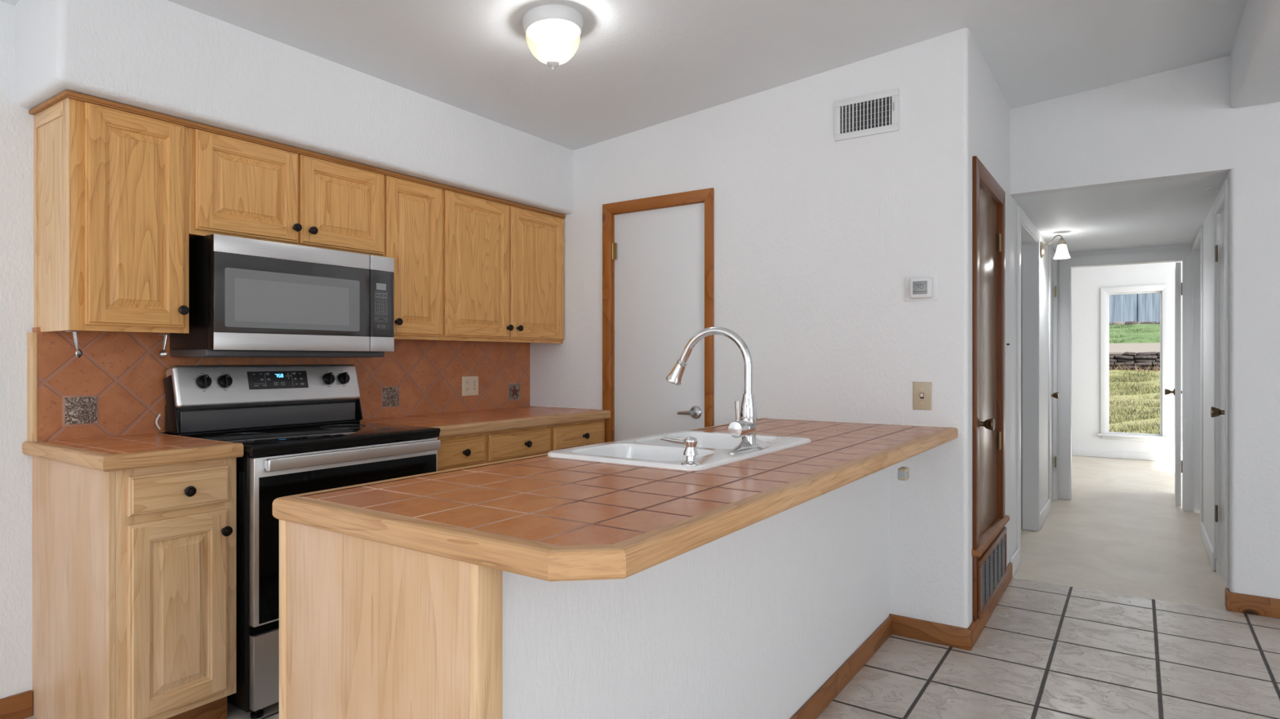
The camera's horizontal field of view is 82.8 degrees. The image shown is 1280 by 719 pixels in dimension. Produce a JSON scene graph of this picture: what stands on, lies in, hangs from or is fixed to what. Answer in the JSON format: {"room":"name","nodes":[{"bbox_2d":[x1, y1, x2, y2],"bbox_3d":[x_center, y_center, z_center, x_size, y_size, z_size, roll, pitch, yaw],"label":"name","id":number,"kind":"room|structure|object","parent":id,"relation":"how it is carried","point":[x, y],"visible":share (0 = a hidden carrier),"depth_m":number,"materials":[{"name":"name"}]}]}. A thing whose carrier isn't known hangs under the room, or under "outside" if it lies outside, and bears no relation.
{"room":"kitchen","nodes":[
{"label":"kitchen","id":0,"kind":"room"},
{"bbox_2d":[0,0,164,699],"bbox_3d":[-2.666,-0.110,1.594,0.100,2.600,7.013,0,0,34],"label":"wall","id":1,"kind":"structure","parent":0,"point":[16,124],"depth_m":2.38,"materials":[{"name":"white paint"}]},
{"bbox_2d":[0,690,32,718],"bbox_3d":[-3.286,1.147,0.587,0.016,0.085,4.450,0,0,34],"label":"baseboard","id":2,"kind":"structure","parent":1,"relation":"attached to","point":[19,706],"depth_m":2.38,"materials":[{"name":"brown wood"}]},
{"bbox_2d":[33,97,189,358],"bbox_3d":[-1.786,-0.409,2.475,0.354,0.813,0.351,0,0,34],"label":"upper cabinet","id":3,"kind":"object","parent":1,"relation":"attached to","point":[111,185],"depth_m":2.37,"materials":[{"name":"brown wood"}]},
{"bbox_2d":[75,348,82,358],"bbox_3d":[-1.797,-0.018,2.325,0.016,0.030,0.030,0,0,-17],"label":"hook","id":4,"kind":"object","parent":3,"relation":"on","point":[78,352],"depth_m":2.32,"materials":[{"name":"silver metal"}]},
{"bbox_2d":[158,350,167,358],"bbox_3d":[-1.720,-0.018,2.615,0.030,0.030,0.016,0,0,-4],"label":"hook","id":5,"kind":"object","parent":3,"relation":"on","point":[162,353],"depth_m":2.61,"materials":[{"name":"silver metal"}]},
{"bbox_2d":[26,327,529,442],"bbox_3d":[-1.347,-0.074,3.380,0.055,0.712,2.375,0,0,34],"label":"tile backsplash","id":6,"kind":"structure","parent":1,"relation":"attached to","point":[116,388],"depth_m":2.69,"materials":[{"name":"tile"}]},
{"bbox_2d":[462,376,478,395],"bbox_3d":[-0.924,0.147,3.954,0.009,0.106,0.117,0,0,34],"label":"electrical outlet","id":7,"kind":"object","parent":6,"relation":"attached to","point":[469,384],"visible":1,"depth_m":3.95,"materials":[{"name":"beige plastic"}]},
{"bbox_2d":[464,379,469,392],"bbox_3d":[-0.936,0.146,3.932,0.003,0.072,0.034,0,0,34],"label":"receptacle","id":8,"kind":"object","parent":7,"relation":"attached to","point":[466,381],"depth_m":3.93,"materials":[{"name":"grey plastic"}]},
{"bbox_2d":[471,379,476,391],"bbox_3d":[-0.907,0.145,3.974,0.004,0.065,0.033,0,0,34],"label":"receptacle","id":9,"kind":"object","parent":7,"relation":"attached to","point":[473,381],"depth_m":3.97,"materials":[{"name":"grey plastic"}]},
{"bbox_2d":[188,127,384,256],"bbox_3d":[-1.462,-0.628,2.947,0.354,0.376,0.796,0,0,34],"label":"upper cabinet","id":10,"kind":"object","parent":1,"relation":"attached to","point":[237,188],"visible":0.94,"depth_m":2.80,"materials":[{"name":"brown wood"}]},
{"bbox_2d":[14,0,573,214],"bbox_3d":[-1.225,-1.122,3.301,0.425,0.576,2.447,0,0,34],"label":"soffit","id":11,"kind":"structure","parent":1,"relation":"attached to","point":[166,57],"depth_m":2.69,"materials":[{"name":"white paint"}]},
{"bbox_2d":[383,175,442,340],"bbox_3d":[-1.144,-0.453,3.411,0.354,0.726,0.329,0,0,34],"label":"upper cabinet","id":12,"kind":"object","parent":1,"relation":"attached to","point":[413,211],"visible":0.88,"depth_m":3.32,"materials":[{"name":"brown wood"}]},
{"bbox_2d":[442,189,564,343],"bbox_3d":[-0.801,-0.453,3.910,0.354,0.726,0.883,0,0,34],"label":"upper cabinet","id":13,"kind":"object","parent":1,"relation":"attached to","point":[503,264],"visible":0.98,"depth_m":3.77,"materials":[{"name":"brown wood"}]},
{"bbox_2d":[28,89,565,218],"bbox_3d":[-1.233,-0.822,3.304,0.328,0.020,2.371,0,0,34],"label":"trim","id":14,"kind":"structure","parent":13,"relation":"attached to","point":[65,94],"depth_m":2.71,"materials":[{"name":"brown wood"}]},
{"bbox_2d":[169,233,394,357],"bbox_3d":[-1.417,-0.222,2.935,0.343,0.432,0.744,0,0,34],"label":"microwave","id":15,"kind":"object","parent":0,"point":[248,297],"visible":0.98,"depth_m":2.74,"materials":[{"name":"silver metal"}]},
{"bbox_2d":[0,0,1279,150],"bbox_3d":[0.868,-1.363,-0.104,7.850,0.414,8.210,0,0,34],"label":"ceiling","id":16,"kind":"structure","parent":0,"point":[635,65],"depth_m":3.02,"materials":[{"name":"paint"}]},
{"bbox_2d":[522,4,583,71],"bbox_3d":[-0.325,-1.177,2.708,0.227,0.201,0.226,0,0,34],"label":"ceiling light","id":17,"kind":"object","parent":16,"relation":"attached to","point":[553,32],"visible":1,"depth_m":2.64,"materials":[{"name":"white glass"}]},
{"bbox_2d":[24,455,1279,718],"bbox_3d":[2.562,1.250,2.365,7.850,0.120,14.200,0,0,34],"label":"floor","id":18,"kind":"structure","parent":0,"point":[1046,651],"depth_m":3.06,"materials":[{"name":"tile"}]},
{"bbox_2d":[31,456,236,718],"bbox_3d":[-1.655,0.754,2.384,0.674,0.872,0.356,0,0,34],"label":"base cabinet","id":19,"kind":"object","parent":18,"relation":"on","point":[134,571],"visible":0.94,"depth_m":2.21,"materials":[{"name":"brown wood"}]},
{"bbox_2d":[22,433,243,471],"bbox_3d":[-1.666,0.296,2.378,0.662,0.044,0.387,0,0,34],"label":"countertop","id":20,"kind":"structure","parent":19,"relation":"on","point":[106,454],"depth_m":2.25,"materials":[{"name":"tile"}]},
{"bbox_2d":[155,413,160,430],"bbox_3d":[-1.780,0.233,2.682,0.007,0.059,0.018,0,0,34],"label":"power cord","id":21,"kind":"object","parent":20,"relation":"on","point":[159,415],"visible":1,"depth_m":2.68,"materials":[{"name":"white plastic"}]},
{"bbox_2d":[163,364,440,718],"bbox_3d":[-1.282,0.607,2.823,0.664,1.166,0.770,0,0,34],"label":"electric range","id":22,"kind":"object","parent":18,"relation":"on","point":[300,428],"visible":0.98,"depth_m":2.66,"materials":[{"name":"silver metal"}]},
{"bbox_2d":[243,422,439,457],"bbox_3d":[-1.251,0.300,2.802,0.528,0.036,0.770,0,0,34],"label":"cooktop","id":23,"kind":"object","parent":22,"relation":"in","point":[287,441],"depth_m":2.72,"materials":[{"name":"black glass"}]},
{"bbox_2d":[279,520,502,718],"bbox_3d":[0.176,0.759,2.317,0.590,0.861,2.402,0,0,34],"label":"base cabinet","id":24,"kind":"object","parent":18,"relation":"on","point":[369,629],"visible":0.4,"depth_m":1.30,"materials":[{"name":"brown wood"}]},
{"bbox_2d":[272,417,958,582],"bbox_3d":[0.264,0.306,2.252,0.888,0.046,2.413,0,0,34],"label":"countertop","id":25,"kind":"structure","parent":24,"relation":"on","point":[542,517],"depth_m":1.47,"materials":[{"name":"tile"}]},
{"bbox_2d":[546,430,811,471],"bbox_3d":[0.157,0.359,2.314,0.524,0.172,0.810,0,0,34],"label":"sink","id":26,"kind":"object","parent":25,"relation":"in","point":[713,448],"visible":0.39,"depth_m":2.27,"materials":[{"name":"white ceramic"}]},
{"bbox_2d":[660,436,700,466],"bbox_3d":[0.106,0.237,1.898,0.115,0.071,0.052,0,0,34],"label":"soap dispenser","id":27,"kind":"object","parent":26,"relation":"on","point":[691,451],"visible":1,"depth_m":1.87,"materials":[{"name":"silver metal"}]},
{"bbox_2d":[666,326,772,454],"bbox_3d":[0.230,0.086,2.263,0.320,0.373,0.280,0,0,34],"label":"faucet","id":28,"kind":"object","parent":25,"relation":"on","point":[744,428],"visible":1,"depth_m":2.17,"materials":[{"name":"silver metal"}]},
{"bbox_2d":[897,459,910,480],"bbox_3d":[0.869,0.363,2.390,0.029,0.070,0.047,0,0,34],"label":"electrical outlet","id":29,"kind":"object","parent":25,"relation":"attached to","point":[903,472],"visible":0.98,"depth_m":2.37,"materials":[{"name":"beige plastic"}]},
{"bbox_2d":[437,432,484,471],"bbox_3d":[-1.023,0.759,3.305,0.674,0.862,0.310,0,0,34],"label":"base cabinet","id":30,"kind":"object","parent":18,"relation":"on","point":[462,451],"visible":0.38,"depth_m":3.13,"materials":[{"name":"brown wood"}]},
{"bbox_2d":[484,425,550,463],"bbox_3d":[-0.811,0.759,3.613,0.674,0.862,0.438,0,0,34],"label":"base cabinet","id":31,"kind":"object","parent":18,"relation":"on","point":[505,445],"visible":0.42,"depth_m":3.41,"materials":[{"name":"brown wood"}]},
{"bbox_2d":[550,419,604,451],"bbox_3d":[-0.559,0.759,3.981,0.674,0.862,0.454,0,0,34],"label":"base cabinet","id":32,"kind":"object","parent":18,"relation":"on","point":[563,436],"visible":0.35,"depth_m":3.78,"materials":[{"name":"brown wood"}]},
{"bbox_2d":[360,406,610,438],"bbox_3d":[-0.770,0.304,3.684,0.662,0.048,1.221,0,0,34],"label":"countertop","id":33,"kind":"structure","parent":32,"relation":"on","point":[479,421],"depth_m":3.49,"materials":[{"name":"tile"}]},
{"bbox_2d":[502,466,889,718],"bbox_3d":[0.378,0.756,2.202,0.092,0.868,2.367,0,0,34],"label":"wall","id":34,"kind":"structure","parent":0,"point":[750,622],"depth_m":1.85,"materials":[{"name":"white paint"}]},
{"bbox_2d":[790,616,892,718],"bbox_3d":[0.428,1.151,2.181,0.014,0.078,2.341,0,0,34],"label":"baseboard","id":35,"kind":"structure","parent":34,"relation":"attached to","point":[815,706],"depth_m":2.62,"materials":[{"name":"brown wood"}]},
{"bbox_2d":[529,27,968,629],"bbox_3d":[0.310,0.340,3.744,2.575,3.700,0.100,0,0,34],"label":"wall","id":36,"kind":"structure","parent":0,"point":[817,237],"depth_m":3.28,"materials":[{"name":"white paint"}]},
{"bbox_2d":[602,187,714,442],"bbox_3d":[0.099,0.167,3.855,0.692,2.047,0.156,0,0,34],"label":"door","id":37,"kind":"structure","parent":36,"relation":"in","point":[658,251],"depth_m":3.84,"materials":[{"name":"white paint"}]},
{"bbox_2d":[834,88,898,141],"bbox_3d":[0.997,-1.077,3.203,0.282,0.182,0.015,0,0,34],"label":"air vent","id":38,"kind":"object","parent":36,"relation":"in","point":[876,113],"visible":1,"depth_m":3.20,"materials":[{"name":"white plastic"}]},
{"bbox_2d":[904,274,937,302],"bbox_3d":[1.185,-0.300,3.065,0.136,0.109,0.030,0,0,34],"label":"thermostat","id":39,"kind":"object","parent":36,"relation":"attached to","point":[920,287],"visible":1,"depth_m":3.06,"materials":[{"name":"white plastic"}]},
{"bbox_2d":[913,382,931,409],"bbox_3d":[1.192,0.156,3.068,0.075,0.118,0.017,0,0,34],"label":"light switch","id":40,"kind":"object","parent":36,"relation":"attached to","point":[922,390],"visible":1,"depth_m":3.07,"materials":[{"name":"beige plastic"}]},
{"bbox_2d":[888,613,971,650],"bbox_3d":[1.216,1.147,3.053,0.328,0.085,0.015,0,0,34],"label":"baseboard","id":41,"kind":"structure","parent":36,"relation":"attached to","point":[902,626],"depth_m":3.04,"materials":[{"name":"brown wood"}]},
{"bbox_2d":[968,30,1055,626],"bbox_3d":[2.420,0.315,4.624,0.090,3.750,3.897,0,0,34],"label":"wall","id":42,"kind":"structure","parent":0,"point":[988,110],"depth_m":3.89,"materials":[{"name":"white paint"}]},
{"bbox_2d":[971,155,1009,621],"bbox_3d":[1.618,0.125,3.401,0.150,1.960,0.840,0,0,34],"label":"door","id":43,"kind":"structure","parent":42,"relation":"in","point":[989,518],"depth_m":3.42,"materials":[{"name":"brown wood"}]},
{"bbox_2d":[977,527,1006,619],"bbox_3d":[1.648,0.979,3.384,0.012,0.247,0.755,0,0,34],"label":"return air grille","id":44,"kind":"object","parent":43,"relation":"attached to","point":[992,565],"visible":1,"depth_m":3.31,"materials":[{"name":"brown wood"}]},
{"bbox_2d":[968,547,1019,648],"bbox_3d":[1.763,1.140,3.574,0.015,0.100,1.491,0,0,34],"label":"baseboard","id":45,"kind":"structure","parent":42,"relation":"attached to","point":[976,627],"depth_m":3.46,"materials":[{"name":"brown wood"}]},
{"bbox_2d":[1004,332,1009,355],"bbox_3d":[1.931,-0.077,3.814,0.020,0.125,0.075,0,0,34],"label":"light switch","id":46,"kind":"object","parent":42,"relation":"attached to","point":[1006,344],"visible":0.89,"depth_m":3.81,"materials":[{"name":"white plastic"}]},
{"bbox_2d":[1017,205,1039,564],"bbox_3d":[2.441,0.152,4.644,0.102,2.075,1.040,0,0,34],"label":"door","id":47,"kind":"structure","parent":42,"relation":"in","point":[1028,234],"depth_m":5.03,"materials":[{"name":"white paint"}]},
{"bbox_2d":[1039,498,1050,529],"bbox_3d":[2.982,1.140,5.352,0.014,0.100,0.740,0,0,34],"label":"baseboard","id":48,"kind":"structure","parent":42,"relation":"attached to","point":[1046,510],"depth_m":5.31,"materials":[{"name":"white paint"}]},
{"bbox_2d":[1048,247,1058,510],"bbox_3d":[3.374,0.158,5.930,0.107,2.065,0.638,0,0,34],"label":"door","id":49,"kind":"structure","parent":42,"relation":"in","point":[1051,253],"depth_m":6.04,"materials":[{"name":"white paint"}]},
{"bbox_2d":[1040,234,1071,259],"bbox_3d":[2.957,-0.799,5.163,0.186,0.172,0.124,0,0,34],"label":"wall sconce","id":50,"kind":"object","parent":42,"relation":"attached to","point":[1061,253],"visible":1,"depth_m":5.13,"materials":[{"name":"white glass"}]},
{"bbox_2d":[1021,243,1022,519],"bbox_3d":[1.817,-0.010,5.181,1.535,2.400,1.700,0,0,34],"label":"wall","id":51,"kind":"structure","parent":0,"point":[1021,243],"depth_m":5.39,"materials":[{"name":"paint"}]},
{"bbox_2d":[1013,173,1227,253],"bbox_3d":[3.203,-0.955,4.860,1.175,0.110,2.620,0,0,34],"label":"ceiling","id":52,"kind":"structure","parent":0,"point":[1171,212],"depth_m":4.46,"materials":[{"name":"paint"}]},
{"bbox_2d":[1204,186,1219,191],"bbox_3d":[3.015,-0.895,3.825,0.060,0.010,0.060,0,0,34],"label":"cover","id":53,"kind":"object","parent":52,"relation":"attached to","point":[1211,188],"visible":1,"depth_m":3.81,"materials":[{"name":"white plastic"}]},
{"bbox_2d":[1057,244,1191,511],"bbox_3d":[4.056,0.440,5.913,5.200,3.500,0.100,0,0,34],"label":"wall","id":54,"kind":"structure","parent":0,"point":[1185,246],"depth_m":6.08,"materials":[{"name":"white paint"}]},
{"bbox_2d":[1059,248,1191,511],"bbox_3d":[4.196,0.163,6.272,0.925,2.055,0.878,0,0,34],"label":"door","id":55,"kind":"structure","parent":54,"relation":"in","point":[1184,288],"depth_m":5.83,"materials":[{"name":"white paint"}]},
{"bbox_2d":[1071,261,1182,455],"bbox_3d":[5.925,-0.060,8.638,5.200,2.500,0.150,0,0,34],"label":"wall","id":56,"kind":"structure","parent":0,"point":[1086,282],"depth_m":8.81,"materials":[{"name":"white paint"}]},
{"bbox_2d":[1071,448,1182,462],"bbox_3d":[5.879,1.147,8.571,5.000,0.085,0.014,0,0,34],"label":"baseboard","id":57,"kind":"structure","parent":56,"relation":"attached to","point":[1078,452],"depth_m":8.64,"materials":[{"name":"white paint"}]},
{"bbox_2d":[1097,284,1171,442],"bbox_3d":[5.854,0.050,8.605,0.716,1.830,0.125,0,0,34],"label":"window","id":58,"kind":"structure","parent":56,"relation":"in","point":[1134,325],"depth_m":8.63,"materials":[{"name":"clear glass"}]},
{"bbox_2d":[1009,55,1279,599],"bbox_3d":[4.182,-0.210,2.540,5.175,2.800,0.100,0,0,34],"label":"wall","id":59,"kind":"structure","parent":0,"point":[1181,122],"depth_m":3.44,"materials":[{"name":"white paint"}]},
{"bbox_2d":[1230,592,1279,618],"bbox_3d":[4.533,1.146,2.228,4.244,0.088,0.016,0,0,34],"label":"baseboard","id":60,"kind":"structure","parent":59,"relation":"attached to","point":[1239,602],"depth_m":3.37,"materials":[{"name":"brown wood"}]},
{"bbox_2d":[1194,171,1229,590],"bbox_3d":[3.607,0.590,4.535,0.100,3.200,2.700,0,0,34],"label":"wall","id":61,"kind":"structure","parent":0,"point":[1207,224],"depth_m":4.42,"materials":[{"name":"white paint"}]},
{"bbox_2d":[1191,225,1203,522],"bbox_3d":[4.081,0.147,5.234,0.110,2.085,0.988,0,0,34],"label":"door","id":62,"kind":"structure","parent":61,"relation":"in","point":[1199,236],"depth_m":4.92,"materials":[{"name":"white paint"}]},
{"bbox_2d":[1200,522,1215,571],"bbox_3d":[3.487,1.140,4.460,0.014,0.100,0.940,0,0,34],"label":"baseboard","id":63,"kind":"structure","parent":61,"relation":"attached to","point":[1208,547],"depth_m":4.35,"materials":[{"name":"white paint"}]},
{"bbox_2d":[1210,178,1228,588],"bbox_3d":[3.019,0.158,3.774,0.110,2.045,0.700,0,0,34],"label":"door","id":64,"kind":"structure","parent":61,"relation":"in","point":[1223,196],"depth_m":3.87,"materials":[{"name":"white paint"}]},
{"bbox_2d":[1224,587,1230,611],"bbox_3d":[2.801,1.146,3.459,0.014,0.088,0.086,0,0,34],"label":"baseboard","id":65,"kind":"structure","parent":61,"relation":"attached to","point":[1227,594],"depth_m":3.43,"materials":[{"name":"brown wood"}]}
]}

